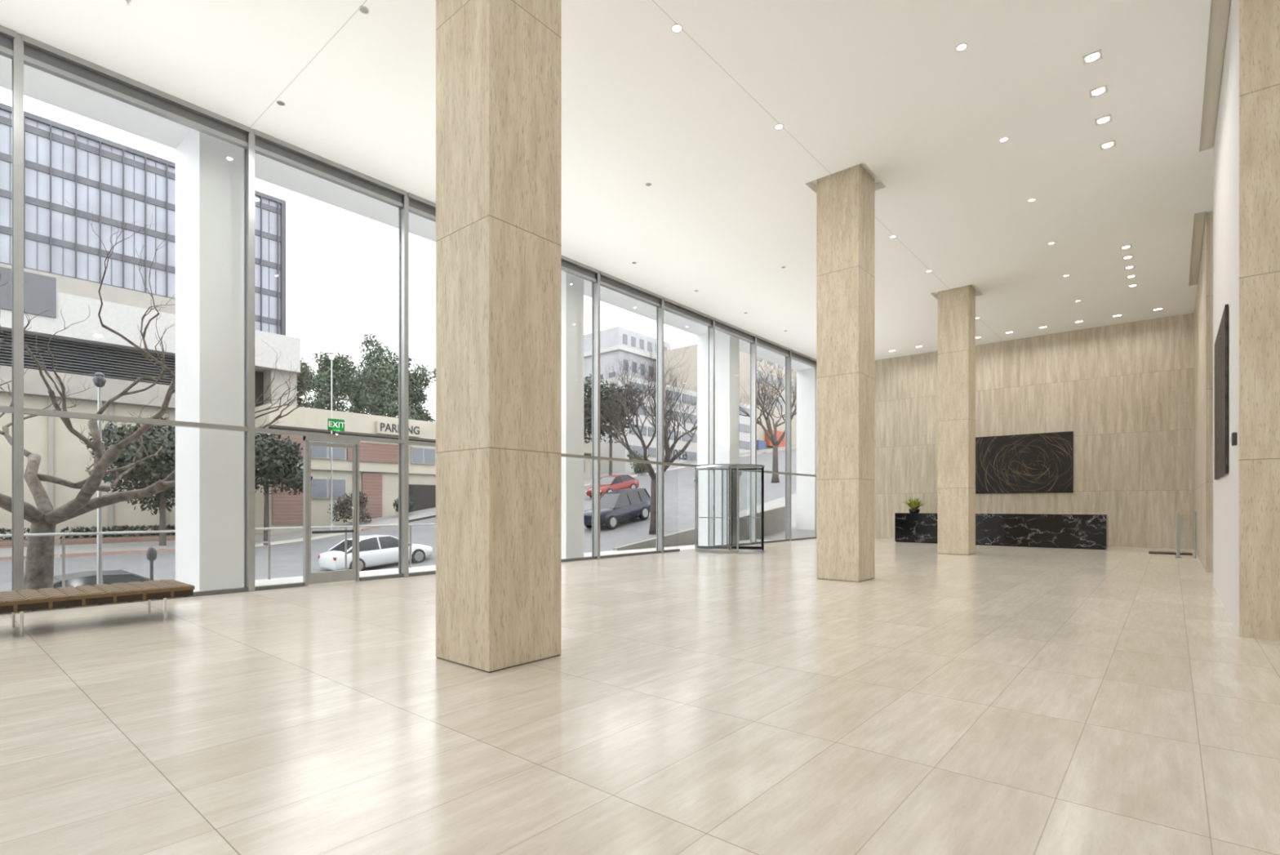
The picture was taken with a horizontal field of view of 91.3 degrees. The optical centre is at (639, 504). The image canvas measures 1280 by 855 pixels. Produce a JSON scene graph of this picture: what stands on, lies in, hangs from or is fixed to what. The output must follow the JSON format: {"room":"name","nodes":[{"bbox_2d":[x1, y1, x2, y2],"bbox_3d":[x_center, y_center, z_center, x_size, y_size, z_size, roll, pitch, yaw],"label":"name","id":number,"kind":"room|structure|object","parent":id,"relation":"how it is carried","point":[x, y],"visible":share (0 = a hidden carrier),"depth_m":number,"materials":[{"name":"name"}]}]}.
{"room":"lobby","nodes":[
{"label":"lobby","id":0,"kind":"room"},
{"bbox_2d":[0,0,1231,359],"bbox_3d":[4.828,-6.300,8.036,20.250,0.400,34.900,0,0,40],"label":"ceiling","id":1,"kind":"structure","parent":0,"point":[692,113],"depth_m":9.98,"materials":[{"name":"paint"}]},
{"bbox_2d":[124,0,131,5],"bbox_3d":[-6.182,-6.072,7.550,0.060,0.055,0.060,0,0,40],"label":"sprinkler head","id":2,"kind":"object","parent":1,"relation":"attached to","point":[127,1],"visible":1,"depth_m":7.55},
{"bbox_2d":[275,100,284,106],"bbox_3d":[-5.452,-6.096,9.489,0.122,0.008,0.122,0,0,40],"label":"recessed light","id":3,"kind":"object","parent":1,"relation":"in","point":[278,102],"visible":1,"depth_m":9.49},
{"bbox_2d":[358,5,369,14],"bbox_3d":[-3.399,-6.096,7.705,0.122,0.008,0.122,0,0,40],"label":"recessed light","id":4,"kind":"object","parent":1,"relation":"in","point":[362,9],"visible":1,"depth_m":7.71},
{"bbox_2d":[671,23,682,32],"bbox_3d":[0.472,-6.096,7.998,0.143,0.008,0.143,0,0,40],"label":"recessed light","id":5,"kind":"object","parent":1,"relation":"in","point":[677,28],"visible":1,"depth_m":8.00,"materials":[{"name":"white"}]},
{"bbox_2d":[774,124,783,129],"bbox_3d":[2.240,-6.096,10.078,0.143,0.008,0.143,0,0,40],"label":"recessed light","id":6,"kind":"object","parent":1,"relation":"in","point":[777,126],"visible":1,"depth_m":10.08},
{"bbox_2d":[955,43,967,51],"bbox_3d":[4.283,-6.096,8.329,0.143,0.008,0.143,0,0,40],"label":"recessed light","id":7,"kind":"object","parent":1,"relation":"in","point":[960,47],"visible":1,"depth_m":8.32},
{"bbox_2d":[999,137,1008,142],"bbox_3d":[6.070,-6.096,10.432,0.143,0.008,0.143,0,0,40],"label":"recessed light","id":8,"kind":"object","parent":1,"relation":"in","point":[1003,139],"visible":1,"depth_m":10.42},
{"bbox_2d":[1027,198,1035,201],"bbox_3d":[7.832,-6.096,12.504,0.143,0.008,0.143,0,0,40],"label":"recessed light","id":9,"kind":"object","parent":1,"relation":"in","point":[1030,199],"visible":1,"depth_m":12.50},
{"bbox_2d":[1082,48,1102,65],"bbox_3d":[6.162,-6.094,8.517,0.210,0.012,0.210,0,0,40],"label":"recessed light","id":10,"kind":"object","parent":1,"relation":"in","point":[1091,58],"visible":1,"depth_m":8.51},
{"bbox_2d":[1088,84,1107,97],"bbox_3d":[6.758,-6.094,9.218,0.210,0.012,0.210,0,0,40],"label":"recessed light","id":11,"kind":"object","parent":1,"relation":"in","point":[1099,91],"visible":1,"depth_m":9.20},
{"bbox_2d":[1094,114,1112,125],"bbox_3d":[7.340,-6.094,9.903,0.210,0.012,0.210,0,0,40],"label":"recessed light","id":12,"kind":"object","parent":1,"relation":"in","point":[1105,119],"visible":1,"depth_m":9.89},
{"bbox_2d":[1099,139,1115,150],"bbox_3d":[7.923,-6.094,10.589,0.210,0.012,0.210,0,0,40],"label":"recessed light","id":13,"kind":"object","parent":1,"relation":"in","point":[1109,144],"visible":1,"depth_m":10.58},
{"bbox_2d":[1111,313,1122,316],"bbox_3d":[15.338,-6.091,20.102,0.260,0.018,0.200,0,0,40],"label":"washer","id":14,"kind":"object","parent":1,"relation":"attached to","point":[1121,314],"visible":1,"depth_m":20.08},
{"bbox_2d":[1120,244,1131,249],"bbox_3d":[11.485,-6.094,14.780,0.210,0.012,0.210,0,0,40],"label":"recessed light","id":15,"kind":"object","parent":1,"relation":"in","point":[1130,245],"visible":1,"depth_m":14.76,"materials":[{"name":"white"}]},
{"bbox_2d":[1122,254,1133,259],"bbox_3d":[12.003,-6.094,15.390,0.210,0.012,0.210,0,0,40],"label":"recessed light","id":16,"kind":"object","parent":1,"relation":"in","point":[1128,256],"visible":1,"depth_m":15.38,"materials":[{"name":"white"}]},
{"bbox_2d":[1124,264,1134,269],"bbox_3d":[12.554,-6.094,16.038,0.210,0.012,0.210,0,0,40],"label":"recessed light","id":17,"kind":"object","parent":1,"relation":"in","point":[1128,267],"visible":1,"depth_m":16.03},
{"bbox_2d":[1125,274,1136,278],"bbox_3d":[13.104,-6.094,16.685,0.210,0.012,0.210,0,0,40],"label":"recessed light","id":18,"kind":"object","parent":1,"relation":"in","point":[1131,276],"visible":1,"depth_m":16.66,"materials":[{"name":"white"}]},
{"bbox_2d":[1127,283,1137,287],"bbox_3d":[13.687,-6.094,17.371,0.210,0.012,0.210,0,0,40],"label":"recessed light","id":19,"kind":"object","parent":1,"relation":"in","point":[1132,285],"visible":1,"depth_m":17.34,"materials":[{"name":"white"}]},
{"bbox_2d":[1152,306,1163,311],"bbox_3d":[16.108,-6.091,19.448,0.260,0.018,0.200,0,0,40],"label":"washer","id":20,"kind":"object","parent":1,"relation":"attached to","point":[1157,308],"visible":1,"depth_m":19.41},
{"bbox_2d":[0,537,1279,854],"bbox_3d":[4.828,1.525,8.036,20.250,0.250,34.900,0,0,40],"label":"floor","id":21,"kind":"structure","parent":0,"point":[994,700],"depth_m":4.17,"materials":[{"name":"tile"}]},
{"bbox_2d":[0,25,15,614],"bbox_3d":[-9.003,-2.350,7.103,0.240,7.500,2.716,0,0,40],"label":"window","id":22,"kind":"structure","parent":21,"relation":"on","point":[7,35],"depth_m":8.03,"materials":[{"name":"metal"}]},
{"bbox_2d":[0,578,194,636],"bbox_3d":[-6.531,1.192,7.309,0.980,0.417,1.980,0,0,40],"label":"leather bench","id":23,"kind":"object","parent":21,"relation":"on","point":[13,602],"visible":1,"depth_m":7.15,"materials":[{"name":"brown leather"}]},
{"bbox_2d":[12,31,250,613],"bbox_3d":[-7.261,-2.350,9.153,0.240,7.500,2.716,0,0,40],"label":"window","id":24,"kind":"structure","parent":21,"relation":"on","point":[28,51],"depth_m":8.24,"materials":[{"name":"metal"}]},
{"bbox_2d":[244,128,405,591],"bbox_3d":[-5.519,-2.350,11.202,0.240,7.500,2.716,0,0,40],"label":"window","id":25,"kind":"structure","parent":21,"relation":"on","point":[260,143],"depth_m":10.24,"materials":[{"name":"metal"}]},
{"bbox_2d":[302,435,359,586],"bbox_3d":[-5.493,0.085,11.177,0.173,2.630,0.940,0,0,40],"label":"door","id":26,"kind":"structure","parent":25,"relation":"attached to","point":[308,577],"depth_m":11.13,"materials":[{"name":"metal"}]},
{"bbox_2d":[327,417,344,434],"bbox_3d":[-5.422,-1.395,11.145,0.083,0.270,0.282,0,0,40],"label":"exit sign","id":27,"kind":"object","parent":25,"relation":"attached to","point":[336,425],"visible":1,"depth_m":11.12,"materials":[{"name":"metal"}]},
{"bbox_2d":[398,191,435,577],"bbox_3d":[-3.777,-2.350,13.252,0.240,7.500,2.716,0,0,40],"label":"window","id":28,"kind":"structure","parent":21,"relation":"on","point":[412,203],"depth_m":12.22,"materials":[{"name":"metal"}]},
{"bbox_2d":[435,0,561,672],"bbox_3d":[-1.303,-2.420,5.779,0.810,7.640,0.810,0,0,40],"label":"stone column","id":29,"kind":"structure","parent":21,"relation":"on","point":[499,62],"depth_m":5.47,"materials":[{"name":"stone"}]},
{"bbox_2d":[561,255,599,561],"bbox_3d":[-2.035,-2.350,15.302,0.240,7.500,2.716,0,0,40],"label":"window","id":30,"kind":"structure","parent":21,"relation":"on","point":[569,265],"depth_m":15.79,"materials":[{"name":"metal"}]},
{"bbox_2d":[591,271,662,559],"bbox_3d":[-0.293,-2.350,17.352,0.240,7.500,2.716,0,0,40],"label":"window","id":31,"kind":"structure","parent":21,"relation":"on","point":[606,280],"depth_m":16.38,"materials":[{"name":"metal"}]},
{"bbox_2d":[656,297,714,552],"bbox_3d":[1.449,-2.350,19.401,0.240,7.500,2.716,0,0,40],"label":"window","id":32,"kind":"structure","parent":21,"relation":"on","point":[669,305],"depth_m":18.42,"materials":[{"name":"metal"}]},
{"bbox_2d":[673,448,687,459],"bbox_3d":[1.237,-1.547,19.155,0.006,0.294,0.689,0,0,40],"label":"address numerals","id":33,"kind":"object","parent":32,"relation":"attached to","point":[686,455],"visible":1,"depth_m":19.15,"materials":[{"name":"grey metal"}]},
{"bbox_2d":[693,463,765,553],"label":"door","id":34,"kind":"structure","parent":21,"relation":"on","point":[711,466],"depth_m":19.07,"materials":[{"name":"metal"}]},
{"bbox_2d":[707,318,755,546],"bbox_3d":[3.191,-2.350,21.451,0.240,7.500,2.716,0,0,40],"label":"window","id":35,"kind":"structure","parent":21,"relation":"on","point":[721,326],"depth_m":20.45,"materials":[{"name":"metal"}]},
{"bbox_2d":[750,334,791,543],"bbox_3d":[4.933,-2.350,23.501,0.240,7.500,2.716,0,0,40],"label":"window","id":36,"kind":"structure","parent":21,"relation":"on","point":[760,341],"depth_m":22.51,"materials":[{"name":"metal"}]},
{"bbox_2d":[785,349,816,540],"bbox_3d":[6.675,-2.350,25.551,0.240,7.500,2.716,0,0,40],"label":"window","id":37,"kind":"structure","parent":21,"relation":"on","point":[797,356],"depth_m":24.55,"materials":[{"name":"metal"}]},
{"bbox_2d":[814,368,816,536],"bbox_3d":[7.983,-2.350,27.090,0.240,7.500,1.376,0,0,40],"label":"window","id":38,"kind":"structure","parent":21,"relation":"on","point":[815,368],"depth_m":26.63,"materials":[{"name":"metal"}]},
{"bbox_2d":[816,164,875,582],"bbox_3d":[3.927,-2.420,11.932,0.810,7.640,0.810,0,0,40],"label":"stone column","id":39,"kind":"structure","parent":21,"relation":"on","point":[846,197],"depth_m":11.62,"materials":[{"name":"stone"}]},
{"bbox_2d":[937,284,975,555],"bbox_3d":[9.153,-2.420,18.081,0.810,7.640,0.810,0,0,40],"label":"stone column","id":40,"kind":"structure","parent":21,"relation":"on","point":[956,306],"depth_m":17.77,"materials":[{"name":"stone"}]},
{"bbox_2d":[894,512,1108,549],"bbox_3d":[12.373,0.850,21.933,6.450,1.100,0.750,0,0,40],"label":"reception desk","id":41,"kind":"object","parent":21,"relation":"on","point":[1091,531],"visible":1,"depth_m":21.00,"materials":[{"name":"black stone"}]},
{"bbox_2d":[902,497,927,512],"bbox_3d":[10.347,-0.037,23.511,1.274,0.674,1.269,0,0,40],"label":"potted plant","id":42,"kind":"object","parent":41,"relation":"on","point":[913,504],"visible":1,"depth_m":23.32,"materials":[{"name":"green plant"}]},
{"bbox_2d":[894,512,1106,515],"bbox_3d":[12.244,0.320,21.780,6.450,0.040,0.350,0,0,40],"label":"countertop","id":43,"kind":"structure","parent":41,"relation":"on","point":[895,513],"depth_m":21.19,"materials":[{"name":"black stone"}]},
{"bbox_2d":[1148,551,1192,555],"bbox_3d":[15.329,1.385,18.075,0.950,0.030,0.800,0,0,40],"label":"floor mat","id":44,"kind":"object","parent":21,"relation":"on","point":[1149,552],"visible":1,"depth_m":17.93,"materials":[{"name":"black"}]},
{"bbox_2d":[1174,511,1196,558],"bbox_3d":[14.529,0.790,16.655,0.430,1.220,0.320,0,0,40],"label":"glass barrier","id":45,"kind":"object","parent":21,"relation":"on","point":[1177,513],"visible":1,"depth_m":16.65,"materials":[{"name":"metal"}]},
{"bbox_2d":[1238,0,1279,640],"bbox_3d":[9.467,-2.420,4.074,8.050,7.640,0.070,0,0,40],"label":"wall pier","id":46,"kind":"object","parent":21,"relation":"on","point":[1259,20],"visible":1,"depth_m":6.56,"materials":[{"name":"stone"}]},
{"bbox_2d":[875,312,1194,549],"bbox_3d":[12.997,-2.350,23.863,12.200,7.500,0.200,0,0,40],"label":"wall","id":47,"kind":"structure","parent":0,"point":[1125,392],"depth_m":21.70,"materials":[{"name":"stone"}]},
{"bbox_2d":[975,431,1073,493],"bbox_3d":[13.848,-1.510,22.966,3.400,2.140,0.053,0,0,40],"label":"abstract painting","id":48,"kind":"object","parent":47,"relation":"attached to","point":[1043,462],"visible":0.97,"depth_m":22.79,"materials":[{"name":"black paint"}]},
{"bbox_2d":[1194,211,1213,572],"bbox_3d":[16.840,-2.420,14.757,5.450,7.640,9.100,0,0,40],"label":"column","id":49,"kind":"structure","parent":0,"point":[1203,310],"depth_m":13.67,"materials":[{"name":"stone"}]},
{"bbox_2d":[1188,211,1205,284],"bbox_3d":[13.527,-6.165,15.210,0.185,0.070,5.700,0,0,40],"label":"trim","id":50,"kind":"structure","parent":49,"relation":"attached to","point":[1199,218],"depth_m":14.81,"materials":[{"name":"beige wood"}]},
{"bbox_2d":[1213,0,1238,634],"bbox_3d":[8.295,-2.420,8.679,0.300,7.640,5.430,0,0,40],"label":"wall","id":51,"kind":"structure","parent":0,"point":[1225,152],"depth_m":7.96,"materials":[{"name":"white paint"}]},
{"bbox_2d":[1199,0,1231,150],"bbox_3d":[8.045,-6.165,8.760,0.185,0.070,5.230,0,0,40],"label":"trim","id":52,"kind":"structure","parent":51,"relation":"attached to","point":[1220,9],"depth_m":8.78,"materials":[{"name":"beige wood"}]},
{"bbox_2d":[1213,303,1228,479],"bbox_3d":[8.205,-1.460,8.840,0.033,2.120,2.600,0,0,40],"label":"abstract painting","id":53,"kind":"object","parent":51,"relation":"attached to","point":[1221,344],"visible":1,"depth_m":8.36,"materials":[{"name":"grey fabric"}]},
{"bbox_2d":[1231,431,1236,445],"bbox_3d":[6.580,-0.730,6.928,0.045,0.140,0.120,0,0,40],"label":"wall fixture","id":54,"kind":"object","parent":51,"relation":"attached to","point":[1233,437],"visible":1,"depth_m":6.88,"materials":[{"name":"metal"}]},
{"label":"outside","id":55,"kind":"structure","parent":0,"visible":0},
{"bbox_3d":[-39.630,-4.375,112.421,114.000,17.250,240.000,0,0,40],"label":"ground","id":56,"kind":"structure","parent":55,"visible":0},
{"bbox_2d":[0,102,285,335],"bbox_3d":[-71.216,-19.050,65.835,18.600,40.900,56.295,0,0,40],"label":"office tower","id":57,"kind":"structure","parent":56,"relation":"on","point":[109,180],"depth_m":67.71,"materials":[{"name":"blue glass"}]},
{"bbox_2d":[0,262,300,557],"bbox_3d":[-46.561,-5.350,33.927,25.100,17.500,43.400,0,0,40],"label":"podium building","id":58,"kind":"structure","parent":56,"relation":"on","point":[88,348],"depth_m":34.70,"materials":[{"name":"paint"}]},
{"bbox_2d":[297,356,318,408],"bbox_3d":[-41.032,-9.187,73.601,4.587,17.176,6.972,0,0,40],"label":"tree","id":59,"kind":"object","parent":56,"relation":"on","point":[300,399],"visible":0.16,"depth_m":73.86,"materials":[{"name":"green plant"}]},
{"bbox_2d":[303,349,359,413],"bbox_3d":[-35.508,-9.173,72.283,4.964,17.147,6.119,0,0,40],"label":"tree","id":60,"kind":"object","parent":56,"relation":"on","point":[341,375],"visible":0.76,"depth_m":71.52,"materials":[{"name":"green plant"}]},
{"bbox_2d":[344,364,387,415],"bbox_3d":[-35.060,-9.342,80.930,4.921,17.486,6.376,0,0,40],"label":"tree","id":61,"kind":"object","parent":56,"relation":"on","point":[357,402],"visible":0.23,"depth_m":79.26,"materials":[{"name":"green plant"}]},
{"bbox_2d":[355,333,420,420],"bbox_3d":[-28.959,-9.980,71.640,4.890,18.760,7.226,0,0,40],"label":"tree","id":62,"kind":"object","parent":56,"relation":"on","point":[382,377],"visible":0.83,"depth_m":70.62,"materials":[{"name":"green plant"}]},
{"bbox_2d":[394,361,433,422],"bbox_3d":[-29.104,-9.498,79.450,4.900,17.797,6.596,0,0,40],"label":"tree","id":63,"kind":"object","parent":56,"relation":"on","point":[417,396],"visible":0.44,"depth_m":79.28,"materials":[{"name":"green plant"}]},
{"bbox_2d":[254,403,591,546],"bbox_3d":[-21.064,-1.400,55.435,20.100,9.600,28.400,0,0,40],"label":"parking garage","id":64,"kind":"structure","parent":56,"relation":"on","point":[378,461],"depth_m":41.89,"materials":[{"name":"beige paint"}]},
{"bbox_2d":[376,420,398,435],"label":"parking sign","id":65,"kind":"object","parent":64,"relation":"attached to","point":[386,428],"depth_m":43.54,"materials":[{"name":"beige paint"}]},
{"bbox_2d":[408,423,420,436],"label":"parking sign","id":66,"kind":"object","parent":64,"relation":"attached to","point":[414,429],"depth_m":45.11,"materials":[{"name":"beige paint"}]},
{"bbox_2d":[430,366,435,422],"bbox_3d":[-23.352,-9.291,78.653,4.645,17.384,6.880,0,0,40],"label":"tree","id":67,"kind":"object","parent":56,"relation":"on","point":[434,367],"visible":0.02,"depth_m":76.23,"materials":[{"name":"green plant"}]},
{"bbox_2d":[583,325,671,382],"bbox_3d":[-3.246,-14.350,101.185,16.800,23.500,18.800,0,0,40],"label":"classical building","id":68,"kind":"structure","parent":56,"relation":"on","point":[613,340],"depth_m":92.58,"materials":[{"name":"white concrete"}]},
{"bbox_2d":[583,374,750,484],"bbox_3d":[0.634,-6.700,75.578,15.080,12.200,24.000,0,0,40],"label":"building","id":69,"kind":"structure","parent":56,"relation":"on","point":[619,451],"depth_m":64.93,"materials":[{"name":"paint"}]},
{"bbox_2d":[663,343,796,454],"bbox_3d":[17.898,-12.600,97.652,16.800,20.000,28.000,0,0,40],"label":"building","id":70,"kind":"structure","parent":56,"relation":"on","point":[763,442],"depth_m":87.91,"materials":[{"name":"beige concrete"}]},
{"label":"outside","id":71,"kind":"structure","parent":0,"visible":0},
{"bbox_2d":[259,493,796,579],"bbox_3d":[23.044,-4.750,52.595,5.000,16.900,170.000,0,0,40],"label":"sidewalk","id":72,"kind":"structure","parent":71,"point":[779,502],"depth_m":36.38,"materials":[{"name":"concrete"}]},
{"bbox_2d":[93,372,106,584],"bbox_3d":[-12.175,0.153,14.087,0.238,6.286,0.238,0,0,40],"label":"street lamp","id":73,"kind":"object","parent":72,"relation":"on","point":[99,380],"visible":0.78,"depth_m":14.06,"materials":[{"name":"metal"}]},
{"bbox_2d":[146,546,157,580],"bbox_3d":[-10.055,1.524,12.876,0.180,1.330,0.176,0,0,40],"label":"parking meter","id":74,"kind":"object","parent":72,"relation":"on","point":[151,553],"visible":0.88,"depth_m":12.85,"materials":[{"name":"metal"}]},
{"bbox_2d":[0,199,324,590],"bbox_3d":[-10.879,-1.368,11.546,6.347,6.842,9.107,0,0,40],"label":"bare tree","id":75,"kind":"object","parent":72,"relation":"on","point":[39,562],"visible":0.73,"depth_m":11.34,"materials":[{"name":"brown plant"}]},
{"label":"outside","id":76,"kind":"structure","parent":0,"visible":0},
{"bbox_2d":[0,448,796,591],"bbox_3d":[13.901,-5.225,60.366,19.000,17.850,170.000,0,0,40],"label":"street","id":77,"kind":"structure","parent":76,"point":[679,485],"depth_m":33.67,"materials":[{"name":"grey asphalt"}]},
{"bbox_2d":[53,568,154,588],"bbox_3d":[-13.904,2.471,16.531,1.890,1.450,4.600,0,1,40],"label":"car","id":78,"kind":"object","parent":77,"relation":"on","point":[110,576],"visible":0.02,"depth_m":15.92,"materials":[{"name":"grey paint"}]},
{"bbox_2d":[318,534,432,571],"bbox_3d":[-11.666,2.121,27.966,1.890,1.560,4.617,0,0,40],"label":"car","id":79,"kind":"object","parent":77,"relation":"on","point":[374,549],"visible":0.8,"depth_m":26.97,"materials":[{"name":"white paint"}]},
{"bbox_2d":[586,474,639,497],"bbox_3d":[-2.034,-1.403,46.248,1.890,1.751,4.180,0,0,40],"label":"car","id":80,"kind":"object","parent":77,"relation":"on","point":[608,483],"visible":0.7,"depth_m":45.64,"materials":[{"name":"red paint"}]},
{"bbox_2d":[583,373,644,475],"bbox_3d":[-2.887,-6.714,53.983,6.539,9.645,5.884,0,0,40],"label":"evergreen tree","id":81,"kind":"object","parent":77,"relation":"on","point":[588,425],"visible":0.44,"depth_m":53.06,"materials":[{"name":"green plant"}]},
{"bbox_2d":[583,488,650,528],"bbox_3d":[-1.312,0.161,35.363,1.890,2.281,4.500,0,0,40],"label":"car","id":82,"kind":"object","parent":77,"relation":"on","point":[616,506],"visible":0.79,"depth_m":34.77,"materials":[{"name":"blue paint"}]},
{"bbox_2d":[583,329,697,534],"bbox_3d":[0.705,-3.406,31.506,9.426,9.960,8.859,0,0,-5],"label":"bare tree","id":83,"kind":"object","parent":77,"relation":"on","point":[668,451],"visible":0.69,"depth_m":31.50,"materials":[{"name":"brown plant"}]},
{"bbox_2d":[693,471,741,483],"bbox_3d":[6.197,-2.462,49.757,1.890,1.765,4.580,0,0,40],"label":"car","id":84,"kind":"object","parent":77,"relation":"on","point":[740,471],"visible":0.09,"depth_m":48.57,"materials":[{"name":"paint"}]},
{"bbox_2d":[739,357,796,482],"bbox_3d":[10.976,-6.894,48.664,8.426,10.532,8.486,0,0,-27],"label":"bare tree","id":85,"kind":"object","parent":77,"relation":"on","point":[775,478],"visible":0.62,"depth_m":47.47,"materials":[{"name":"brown plant"}]},
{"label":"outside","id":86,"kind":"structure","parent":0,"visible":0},
{"bbox_2d":[254,539,770,586],"bbox_3d":[-6.535,1.650,12.115,2.350,0.300,38.000,0,0,40],"label":"sidewalk","id":87,"kind":"structure","parent":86,"point":[393,571],"depth_m":14.37,"materials":[{"name":"grey concrete"}]},
{"bbox_2d":[175,128,244,591],"bbox_3d":[-7.459,-2.390,10.834,1.400,7.780,0.650,0,0,40],"label":"column","id":88,"kind":"structure","parent":87,"relation":"on","point":[210,170],"depth_m":10.40,"materials":[{"name":"white paint"}]},
{"bbox_2d":[0,523,435,586],"bbox_3d":[-8.493,0.979,11.471,0.044,1.042,18.518,0,0,40],"label":"glass railing","id":89,"kind":"object","parent":87,"relation":"on","point":[268,529],"visible":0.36,"depth_m":11.43,"materials":[{"name":"metal"}]},
{"bbox_2d":[561,271,583,559],"bbox_3d":[-2.246,-2.390,16.968,1.400,7.780,0.650,0,0,40],"label":"column","id":90,"kind":"structure","parent":87,"relation":"on","point":[572,286],"depth_m":16.43,"materials":[{"name":"white paint"}]},
{"bbox_2d":[613,506,785,550],"bbox_3d":[2.996,0.775,25.144,0.200,1.450,11.800,0,0,40],"label":"wall","id":91,"kind":"structure","parent":87,"relation":"on","point":[775,517],"depth_m":26.64,"materials":[{"name":"concrete"}]},
{"bbox_2d":[697,330,739,546],"bbox_3d":[2.870,-2.390,22.988,1.400,7.780,0.650,0,0,40],"label":"column","id":92,"kind":"structure","parent":87,"relation":"on","point":[726,346],"depth_m":22.63,"materials":[{"name":"white paint"}]},
{"bbox_3d":[-12.685,-2.390,4.685,1.400,7.780,0.650,0,0,40],"label":"trim","id":93,"kind":"structure","parent":87,"relation":"on","visible":0},
{"bbox_2d":[0,54,814,370],"bbox_3d":[-2.906,-6.940,15.921,1.750,1.320,44.500,0,0,40],"label":"ceiling","id":94,"kind":"structure","parent":93,"relation":"on","point":[39,85],"depth_m":11.82,"materials":[{"name":"white paint"}]},
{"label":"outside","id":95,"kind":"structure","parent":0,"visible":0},
{"bbox_2d":[756,524,814,540],"bbox_3d":[43.311,-5.850,70.805,2.300,14.700,116.000,0,0,40],"label":"forecourt","id":96,"kind":"structure","parent":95,"point":[795,533],"depth_m":27.89,"materials":[{"name":"concrete"}]},
{"bbox_2d":[796,368,814,529],"bbox_3d":[8.083,-2.390,29.122,1.400,7.780,0.650,0,0,40],"label":"column","id":97,"kind":"structure","parent":96,"relation":"on","point":[805,378],"depth_m":29.04,"materials":[{"name":"white paint"}]},
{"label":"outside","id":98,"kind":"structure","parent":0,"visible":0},
{"bbox_2d":[0,444,796,556],"bbox_3d":[3.614,-5.900,69.108,8.000,17.000,170.000,0,0,40],"label":"sidewalk","id":99,"kind":"structure","parent":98,"point":[259,538],"depth_m":36.40,"materials":[{"name":"concrete"}]},
{"bbox_2d":[0,527,12,547],"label":"brick planter","id":100,"kind":"object","parent":99,"relation":"on","point":[6,543],"depth_m":30.96,"materials":[{"name":"brown brick"}]},
{"bbox_2d":[0,556,12,560],"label":"brick planter","id":101,"kind":"object","parent":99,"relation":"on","point":[2,558],"depth_m":30.82,"materials":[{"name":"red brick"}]},
{"bbox_2d":[23,527,30,546],"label":"brick planter","id":102,"kind":"object","parent":99,"relation":"on","point":[25,540],"depth_m":31.73,"materials":[{"name":"brown brick"}]},
{"bbox_2d":[59,525,97,545],"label":"brick planter","id":103,"kind":"object","parent":99,"relation":"on","point":[92,539],"depth_m":33.20,"materials":[{"name":"red brick"}]},
{"bbox_2d":[60,551,96,557],"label":"brick planter","id":104,"kind":"object","parent":99,"relation":"on","point":[94,553],"depth_m":32.97,"materials":[{"name":"brick"}]},
{"bbox_2d":[85,414,175,549],"bbox_3d":[-24.849,-1.294,32.040,5.297,7.103,5.223,0,0,-42],"label":"evergreen tree","id":105,"kind":"object","parent":99,"relation":"on","point":[153,439],"visible":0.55,"depth_m":31.15,"materials":[{"name":"green plant"}]},
{"bbox_2d":[102,524,159,555],"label":"brick planter","id":106,"kind":"object","parent":99,"relation":"on","point":[106,539],"depth_m":34.69,"materials":[{"name":"brick"}]},
{"bbox_2d":[165,524,175,540],"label":"brick planter","id":107,"kind":"object","parent":99,"relation":"on","point":[169,537],"depth_m":36.21,"materials":[{"name":"brick"}]},
{"bbox_2d":[254,432,314,545],"bbox_3d":[-21.058,-1.081,35.169,4.241,6.677,4.369,0,0,40],"label":"evergreen tree","id":108,"kind":"object","parent":99,"relation":"on","point":[276,458],"visible":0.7,"depth_m":34.68,"materials":[{"name":"green plant"}]},
{"bbox_2d":[328,352,334,530],"bbox_3d":[-18.937,-3.801,38.404,0.340,11.130,0.340,0,0,40],"label":"street lamp","id":109,"kind":"object","parent":99,"relation":"on","point":[331,357],"visible":0.93,"depth_m":38.37,"materials":[{"name":"metal"}]},
{"bbox_2d":[327,489,372,524],"bbox_3d":[-18.738,0.138,40.203,2.761,2.502,2.047,0,0,1],"label":"shrub","id":110,"kind":"object","parent":99,"relation":"on","point":[340,508],"visible":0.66,"depth_m":40.01,"materials":[{"name":"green plant"}]},
{"bbox_2d":[391,497,415,512],"bbox_3d":[-16.326,0.052,43.022,1.604,1.512,1.385,0,0,23],"label":"shrub","id":111,"kind":"object","parent":99,"relation":"on","point":[411,505],"visible":0.3,"depth_m":42.82,"materials":[{"name":"green plant"}]},
{"bbox_2d":[626,449,652,475],"bbox_3d":[0.102,-4.001,59.845,2.382,2.662,2.612,0,0,40],"label":"shrub","id":112,"kind":"object","parent":99,"relation":"on","point":[639,468],"visible":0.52,"depth_m":59.46,"materials":[{"name":"green plant"}]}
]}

